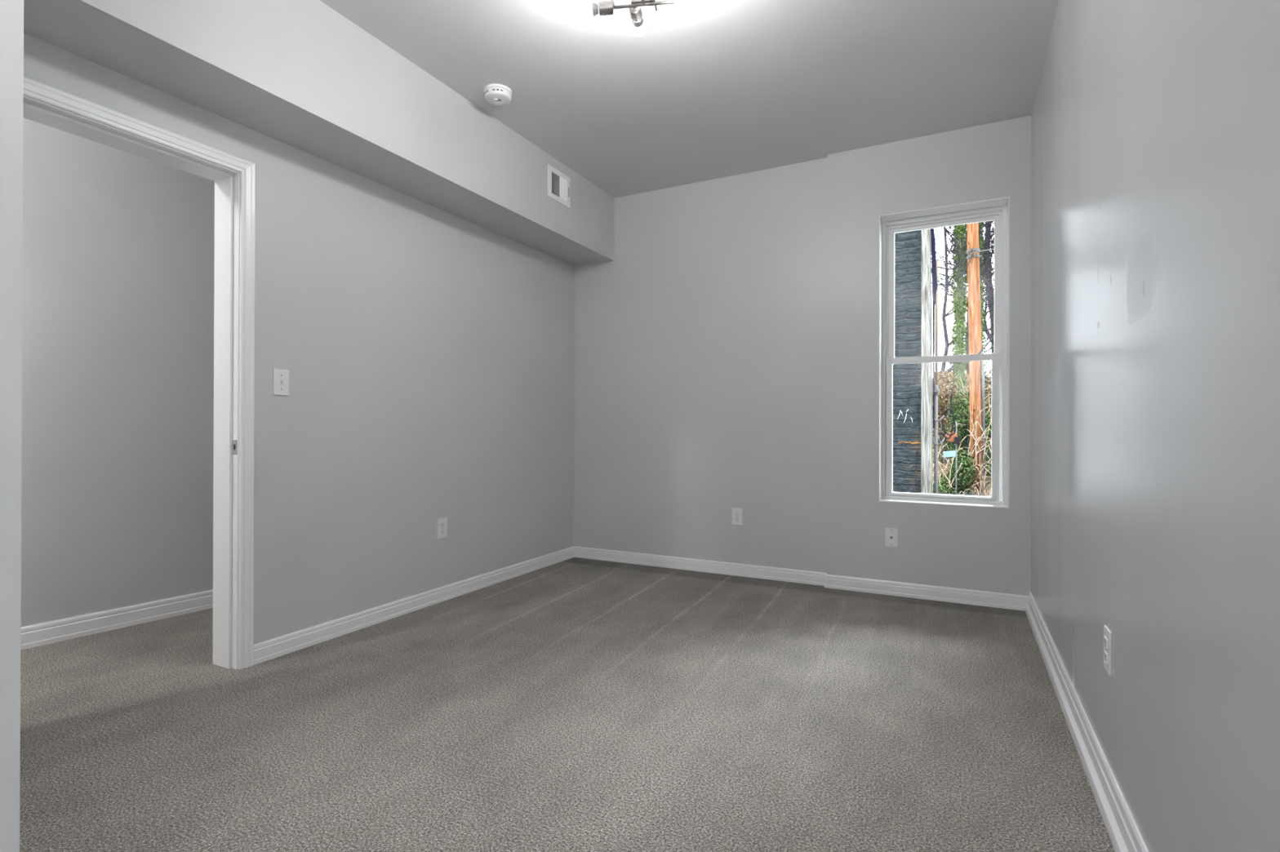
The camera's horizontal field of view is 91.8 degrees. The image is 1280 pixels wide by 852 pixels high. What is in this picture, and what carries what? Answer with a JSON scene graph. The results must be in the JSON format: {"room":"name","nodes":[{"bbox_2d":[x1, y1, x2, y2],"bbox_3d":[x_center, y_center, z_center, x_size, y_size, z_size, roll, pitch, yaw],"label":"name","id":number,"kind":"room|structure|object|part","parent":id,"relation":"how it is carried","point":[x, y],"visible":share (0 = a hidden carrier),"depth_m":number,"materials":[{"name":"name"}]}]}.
{"room":"empty bedroom","nodes":[
{"label":"empty bedroom","id":0,"kind":"room"},
{"bbox_2d":[0,0,23,851],"bbox_3d":[-1.632,-0.360,1.298,1.189,2.719,0.120,0,0,27],"label":"wall","id":1,"kind":"structure","parent":0,"point":[11,11],"depth_m":1.07,"materials":[{"name":"grey paint"}]},
{"bbox_2d":[20,118,214,627],"bbox_3d":[-3.165,-0.361,2.461,0.724,2.719,4.500,0,0,27],"label":"wall","id":2,"kind":"structure","parent":0,"point":[117,451],"depth_m":3.06,"materials":[{"name":"grey paint"}]},
{"bbox_2d":[20,589,213,649],"bbox_3d":[-3.021,0.950,2.381,0.015,0.098,4.518,0,0,32],"label":"baseboard","id":3,"kind":"structure","parent":2,"relation":"attached to","point":[55,631],"depth_m":3.05,"materials":[{"name":"white paint"}]},
{"bbox_2d":[23,32,574,644],"bbox_3d":[-1.750,-0.357,2.550,0.161,2.719,5.147,0,0,27],"label":"wall","id":4,"kind":"structure","parent":0,"point":[428,351],"depth_m":3.20,"materials":[{"name":"grey paint"}]},
{"bbox_2d":[23,76,255,669],"bbox_3d":[-1.902,-0.051,2.255,0.198,2.104,0.878,0,0,27],"label":"door frame","id":5,"kind":"structure","parent":4,"relation":"in","point":[233,177],"depth_m":2.57,"materials":[{"name":"white paint"}]},
{"bbox_3d":[-1.673,0.088,2.563,0.030,0.060,0.002,0,0,27],"label":"strike plate","id":6,"kind":"part","parent":5,"relation":"part of","materials":[{"name":"silver metal"}]},
{"bbox_2d":[272,368,288,395],"bbox_3d":[-1.567,-0.192,2.714,0.018,0.114,0.070,0,0,27],"label":"light switch","id":7,"kind":"object","parent":4,"relation":"attached to","point":[280,377],"visible":1,"depth_m":2.71,"materials":[{"name":"white plastic"}]},
{"bbox_2d":[253,546,574,665],"bbox_3d":[-1.066,0.966,3.701,0.014,0.082,2.466,0,0,27],"label":"baseboard","id":8,"kind":"structure","parent":4,"relation":"attached to","point":[268,650],"depth_m":3.23,"materials":[{"name":"white paint"}]},
{"bbox_2d":[437,517,447,538],"bbox_3d":[-1.136,0.587,3.568,0.009,0.115,0.072,0,0,27],"label":"power outlet","id":9,"kind":"object","parent":4,"relation":"attached to","point":[442,522],"visible":1,"depth_m":3.56,"materials":[{"name":"white plastic"}]},
{"bbox_2d":[440,528,444,534],"bbox_3d":[-1.134,0.606,3.567,0.004,0.028,0.033,0,0,27],"label":"receptacle","id":10,"kind":"object","parent":9,"relation":"attached to","point":[442,531],"depth_m":3.57,"materials":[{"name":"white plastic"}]},
{"bbox_2d":[440,521,444,527],"bbox_3d":[-1.134,0.567,3.567,0.004,0.028,0.033,0,0,27],"label":"receptacle","id":11,"kind":"object","parent":9,"relation":"attached to","point":[442,523],"depth_m":3.57,"materials":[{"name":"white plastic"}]},
{"bbox_2d":[23,0,614,266],"bbox_3d":[-1.163,-1.479,3.137,0.350,0.470,3.575,0,0,27],"label":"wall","id":12,"kind":"structure","parent":0,"point":[300,74],"depth_m":2.63,"materials":[{"name":"grey paint"}]},
{"bbox_2d":[547,164,570,208],"bbox_3d":[-0.517,-1.542,3.997,0.016,0.200,0.248,0,0,27],"label":"air vent","id":13,"kind":"object","parent":12,"relation":"in","point":[558,184],"visible":1,"depth_m":4.00,"materials":[{"name":"white paint"}]},
{"bbox_2d":[19,557,1115,851],"bbox_3d":[-1.223,1.062,2.092,5.120,0.120,6.020,0,0,27],"label":"floor","id":14,"kind":"structure","parent":0,"point":[574,704],"depth_m":2.05,"materials":[{"name":"beige carpet"}]},
{"bbox_2d":[319,0,1058,198],"bbox_3d":[-1.216,-1.776,2.099,5.120,0.120,6.020,0,0,27],"label":"ceiling","id":15,"kind":"structure","parent":0,"point":[711,89],"depth_m":2.97,"materials":[{"name":"paint"}]},
{"bbox_2d":[484,84,512,106],"bbox_3d":[-0.726,-1.687,3.174,0.142,0.051,0.142,0,0,27],"label":"smoke detector","id":16,"kind":"object","parent":15,"relation":"attached to","point":[499,95],"visible":1,"depth_m":3.14,"materials":[{"name":"white plastic"}]},
{"bbox_2d":[576,0,706,36],"bbox_3d":[0.010,-1.588,2.178,0.438,0.251,0.277,0,0,44],"label":"ceiling light","id":17,"kind":"object","parent":15,"relation":"hanging from","point":[586,10],"visible":1,"depth_m":2.21,"materials":[{"name":"silver metal"}]},
{"bbox_3d":[-0.185,-1.495,2.228,0.090,0.064,0.064,0,0,8],"label":"light bulb","id":18,"kind":"part","parent":17,"relation":"part of","materials":[{"name":"white glass"}]},
{"bbox_2d":[598,0,615,16],"bbox_3d":[-0.119,-1.493,2.219,0.056,0.046,0.043,0,0,8],"label":"socket","id":19,"kind":"object","parent":17,"relation":"attached to","point":[605,8],"depth_m":2.20,"materials":[{"name":"silver metal"}]},
{"bbox_2d":[628,7,642,22],"bbox_3d":[-0.015,-1.504,2.258,0.043,0.046,0.056,0,0,8],"label":"socket","id":20,"kind":"object","parent":17,"relation":"attached to","point":[636,14],"depth_m":2.25,"materials":[{"name":"silver metal"}]},
{"bbox_3d":[-0.006,-1.506,2.324,0.064,0.064,0.090,0,0,8],"label":"light bulb","id":21,"kind":"part","parent":17,"relation":"part of","materials":[{"name":"white glass"}]},
{"bbox_3d":[0.011,-1.591,2.183,0.076,0.205,0.052,0,0,-24],"label":"stem","id":22,"kind":"part","parent":17,"relation":"part of","materials":[{"name":"silver metal"}]},
{"bbox_3d":[0.009,-1.494,2.201,0.225,0.011,0.012,0,0,8],"label":"rod","id":23,"kind":"part","parent":17,"relation":"part of","materials":[{"name":"silver metal"}]},
{"bbox_2d":[573,157,827,573],"bbox_3d":[0.334,-0.347,4.529,2.073,2.719,0.273,0,0,27],"label":"wall","id":24,"kind":"structure","parent":0,"point":[700,349],"depth_m":4.30,"materials":[{"name":"grey paint"}]},
{"bbox_2d":[573,546,826,586],"bbox_3d":[0.337,0.971,4.361,1.912,0.082,0.014,0,0,27],"label":"baseboard","id":25,"kind":"structure","parent":24,"relation":"attached to","point":[815,578],"depth_m":4.29,"materials":[{"name":"white paint"}]},
{"bbox_2d":[732,507,742,525],"bbox_3d":[0.658,0.614,4.201,0.072,0.115,0.009,0,0,27],"label":"power outlet","id":26,"kind":"object","parent":24,"relation":"attached to","point":[736,513],"visible":1,"depth_m":4.20,"materials":[{"name":"white plastic"}]},
{"bbox_2d":[734,517,739,521],"bbox_3d":[0.657,0.633,4.199,0.033,0.028,0.004,0,0,27],"label":"receptacle","id":27,"kind":"object","parent":26,"relation":"attached to","point":[736,519],"depth_m":4.20,"materials":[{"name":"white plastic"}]},
{"bbox_2d":[734,511,739,515],"bbox_3d":[0.657,0.594,4.199,0.033,0.028,0.004,0,0,27],"label":"receptacle","id":28,"kind":"object","parent":26,"relation":"attached to","point":[736,513],"depth_m":4.20,"materials":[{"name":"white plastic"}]},
{"bbox_2d":[826,115,1031,595],"bbox_3d":[1.732,-0.345,3.791,1.089,2.719,0.315,0,0,27],"label":"wall","id":29,"kind":"structure","parent":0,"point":[980,548],"depth_m":3.69,"materials":[{"name":"grey paint"}]},
{"bbox_2d":[884,528,897,546],"bbox_3d":[1.505,0.668,3.716,0.070,0.112,0.017,0,0,27],"label":"plate","id":30,"kind":"object","parent":29,"relation":"attached to","point":[891,534],"visible":1,"depth_m":3.72,"materials":[{"name":"white plastic"}]},
{"bbox_2d":[823,574,1029,611],"bbox_3d":[1.648,0.972,3.644,1.103,0.082,0.014,0,0,27],"label":"baseboard","id":31,"kind":"structure","parent":29,"relation":"attached to","point":[976,597],"depth_m":3.62,"materials":[{"name":"white paint"}]},
{"bbox_2d":[879,196,1009,508],"bbox_3d":[1.799,-0.409,3.697,0.680,1.734,0.212,0,0,27],"label":"window","id":32,"kind":"structure","parent":29,"relation":"attached to","point":[999,498],"depth_m":3.68,"materials":[{"name":"white paint"}]},
{"bbox_3d":[1.808,0.007,3.730,0.613,0.858,0.040,0,0,27],"label":"sash","id":33,"kind":"part","parent":32,"relation":"part of","materials":[{"name":"white plastic"}]},
{"bbox_3d":[1.835,-0.811,3.765,0.606,0.841,0.026,0,0,27],"label":"sash","id":34,"kind":"part","parent":32,"relation":"part of","materials":[{"name":"clear glass"}]},
{"bbox_2d":[1031,0,1279,851],"bbox_3d":[0.990,-0.355,0.967,0.158,2.719,6.020,0,0,27],"label":"wall","id":35,"kind":"structure","parent":0,"point":[1155,124],"depth_m":1.22,"materials":[{"name":"grey paint"}]},
{"bbox_2d":[1025,591,1148,851],"bbox_3d":[0.968,0.953,1.133,0.029,0.105,5.105,0,0,27],"label":"baseboard","id":36,"kind":"structure","parent":35,"relation":"attached to","point":[1124,834],"depth_m":1.81,"materials":[{"name":"white paint"}]},
{"bbox_2d":[1103,625,1111,675],"bbox_3d":[1.248,0.598,1.658,0.009,0.115,0.072,0,0,27],"label":"power outlet","id":37,"kind":"object","parent":35,"relation":"attached to","point":[1107,633],"visible":1,"depth_m":1.64,"materials":[{"name":"white plastic"}]},
{"bbox_2d":[1103,650,1107,664],"bbox_3d":[1.246,0.618,1.659,0.004,0.028,0.033,0,0,27],"label":"receptacle","id":38,"kind":"object","parent":37,"relation":"attached to","point":[1105,652],"depth_m":1.65,"materials":[{"name":"white plastic"}]},
{"bbox_2d":[1103,635,1107,649],"bbox_3d":[1.246,0.579,1.659,0.004,0.028,0.033,0,0,27],"label":"receptacle","id":39,"kind":"object","parent":37,"relation":"attached to","point":[1105,637],"depth_m":1.65,"materials":[{"name":"white plastic"}]},
{"label":"outside","id":40,"kind":"structure","parent":0,"visible":0},
{"bbox_2d":[932,371,991,496],"bbox_3d":[6.710,0.465,13.133,12.000,4.370,20.500,0,0,27],"label":"ground","id":41,"kind":"structure","parent":40,"point":[945,472],"depth_m":13.57,"materials":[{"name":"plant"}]},
{"bbox_2d":[892,228,944,493],"bbox_3d":[0.881,-1.602,7.883,5.392,7.150,0.970,0,0,27],"label":"house","id":42,"kind":"structure","parent":41,"relation":"on","point":[916,264],"depth_m":6.41,"materials":[{"name":"paint"}]},
{"bbox_2d":[940,361,955,439],"bbox_3d":[3.136,-0.273,6.315,0.147,0.813,0.023,0,0,23],"label":"hanging cable","id":43,"kind":"object","parent":42,"relation":"hanging from","point":[951,410],"visible":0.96,"depth_m":6.30,"materials":[{"name":"black plastic"}]},
{"bbox_2d":[950,335,994,364],"bbox_3d":[4.705,-1.861,7.689,4.438,2.429,0.084,0,0,-40],"label":"cable","id":44,"kind":"object","parent":42,"relation":"attached to","point":[991,340],"visible":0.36,"depth_m":6.92,"materials":[{"name":"black plastic"}]},
{"bbox_2d":[933,484,949,494],"bbox_3d":[5.282,1.508,11.196,0.779,0.939,0.603,0,0,-35],"label":"evergreen shrub","id":45,"kind":"object","parent":41,"relation":"on","point":[940,490],"visible":0.02,"depth_m":11.15,"materials":[{"name":"green plant"}]},
{"bbox_2d":[942,450,955,457],"bbox_3d":[5.361,0.486,10.735,0.210,0.122,0.020,0,0,27],"label":"board","id":46,"kind":"object","parent":41,"relation":"on","point":[946,454],"visible":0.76,"depth_m":10.73,"materials":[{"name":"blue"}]},
{"bbox_2d":[932,368,968,463],"bbox_3d":[6.803,-0.211,13.681,0.941,2.159,0.636,0,0,27],"label":"dry shrub","id":47,"kind":"object","parent":41,"relation":"on","point":[944,394],"visible":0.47,"depth_m":13.64,"materials":[{"name":"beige plant"}]},
{"bbox_2d":[946,421,959,494],"bbox_3d":[5.204,0.979,10.330,0.190,2.120,0.080,0,0,27],"label":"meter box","id":48,"kind":"object","parent":41,"relation":"on","point":[954,437],"visible":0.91,"depth_m":10.32,"materials":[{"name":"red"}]},
{"bbox_3d":[5.195,0.179,10.332,0.170,0.170,0.030,0,0,27],"label":"round plate","id":49,"kind":"part","parent":48,"relation":"part of","materials":[{"name":"brown"}]},
{"bbox_2d":[933,448,976,495],"bbox_3d":[5.803,1.099,11.542,0.802,1.393,0.737,0,0,27],"label":"evergreen shrub","id":50,"kind":"object","parent":41,"relation":"on","point":[962,485],"visible":0.57,"depth_m":11.28,"materials":[{"name":"green plant"}]},
{"bbox_2d":[931,222,985,373],"bbox_3d":[9.515,-7.535,18.188,6.572,12.031,7.783,0,0,-37],"label":"bare tree","id":51,"kind":"object","parent":41,"relation":"on","point":[940,295],"visible":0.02,"depth_m":18.62,"materials":[{"name":"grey plant"}]},
{"bbox_2d":[950,224,968,443],"bbox_3d":[7.592,-2.392,14.771,0.472,5.934,0.468,0,0,27],"label":"tree","id":52,"kind":"object","parent":41,"relation":"on","point":[959,330],"visible":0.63,"depth_m":14.67,"materials":[{"name":"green plant"}]},
{"bbox_2d":[932,405,991,496],"bbox_3d":[5.732,0.738,11.387,1.901,2.184,1.331,0,0,27],"label":"bramble tangle","id":53,"kind":"object","parent":41,"relation":"on","point":[939,452],"visible":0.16,"depth_m":11.29,"materials":[{"name":"plant"}]},
{"bbox_2d":[932,364,991,461],"bbox_3d":[7.104,-0.296,13.884,2.545,2.151,1.452,0,0,27],"label":"bramble tangle","id":54,"kind":"object","parent":41,"relation":"on","point":[941,456],"visible":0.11,"depth_m":13.73,"materials":[{"name":"plant"}]},
{"bbox_2d":[933,491,991,496],"bbox_3d":[4.404,1.438,7.851,1.686,1.185,0.048,0,0,27],"label":"fence","id":55,"kind":"object","parent":41,"relation":"on","point":[939,491],"visible":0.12,"depth_m":7.97,"materials":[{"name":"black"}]},
{"bbox_2d":[931,221,994,353],"bbox_3d":[9.198,-5.214,16.244,5.110,9.398,4.444,0,0,27],"label":"bare tree","id":56,"kind":"object","parent":41,"relation":"on","point":[948,232],"visible":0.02,"depth_m":16.06,"materials":[{"name":"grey plant"}]},
{"bbox_2d":[933,225,994,315],"bbox_3d":[9.272,-5.900,16.899,6.705,10.243,5.159,0,0,27],"label":"bare tree","id":57,"kind":"object","parent":41,"relation":"on","point":[940,230],"visible":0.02,"depth_m":15.70,"materials":[{"name":"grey plant"}]},
{"bbox_2d":[935,220,994,427],"bbox_3d":[8.655,-4.179,15.310,4.604,8.710,4.805,0,0,-7],"label":"bare tree","id":58,"kind":"object","parent":41,"relation":"on","point":[947,260],"visible":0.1,"depth_m":14.85,"materials":[{"name":"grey plant"}]},
{"bbox_2d":[944,391,986,464],"bbox_3d":[6.833,0.192,12.983,0.828,1.870,0.612,0,0,27],"label":"evergreen shrub","id":59,"kind":"object","parent":41,"relation":"on","point":[964,432],"visible":0.48,"depth_m":12.97,"materials":[{"name":"green plant"}]},
{"bbox_2d":[962,384,991,496],"bbox_3d":[6.668,0.456,11.374,1.400,2.394,1.314,0,0,27],"label":"bramble tangle","id":60,"kind":"object","parent":41,"relation":"on","point":[982,484],"visible":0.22,"depth_m":11.52,"materials":[{"name":"beige plant"}]},
{"bbox_2d":[963,360,991,419],"bbox_3d":[8.508,-0.842,15.398,0.784,1.767,1.021,0,0,-31],"label":"dry shrub","id":61,"kind":"object","parent":41,"relation":"on","point":[987,382],"visible":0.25,"depth_m":15.23,"materials":[{"name":"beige plant"}]},
{"bbox_2d":[966,222,992,496],"bbox_3d":[6.562,-2.506,12.015,0.454,8.097,0.337,0,0,27],"label":"utility pole","id":62,"kind":"object","parent":41,"relation":"on","point":[976,368],"visible":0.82,"depth_m":11.95,"materials":[{"name":"brown wood"}]},
{"bbox_2d":[937,255,972,285],"bbox_3d":[4.725,-2.360,9.127,0.031,1.883,6.558,0,0,31],"label":"cable","id":63,"kind":"object","parent":62,"relation":"attached to","point":[971,255],"visible":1,"depth_m":8.25,"materials":[{"name":"black plastic"}]},
{"bbox_2d":[937,248,973,270],"bbox_3d":[4.726,-2.510,9.128,0.031,1.823,6.558,0,0,31],"label":"cable","id":64,"kind":"object","parent":62,"relation":"attached to","point":[972,249],"visible":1,"depth_m":7.77,"materials":[{"name":"black plastic"}]},
{"bbox_2d":[978,222,986,415],"bbox_3d":[8.133,-2.875,14.832,0.302,6.624,0.304,0,0,27],"label":"tree","id":65,"kind":"object","parent":41,"relation":"on","point":[981,242],"visible":0.19,"depth_m":14.77,"materials":[{"name":"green plant"}]},
{"bbox_2d":[985,410,991,480],"bbox_3d":[7.141,0.489,12.511,0.476,1.602,0.810,0,0,27],"label":"evergreen shrub","id":66,"kind":"object","parent":41,"relation":"on","point":[988,420],"visible":0.3,"depth_m":12.34,"materials":[{"name":"green plant"}]}
]}

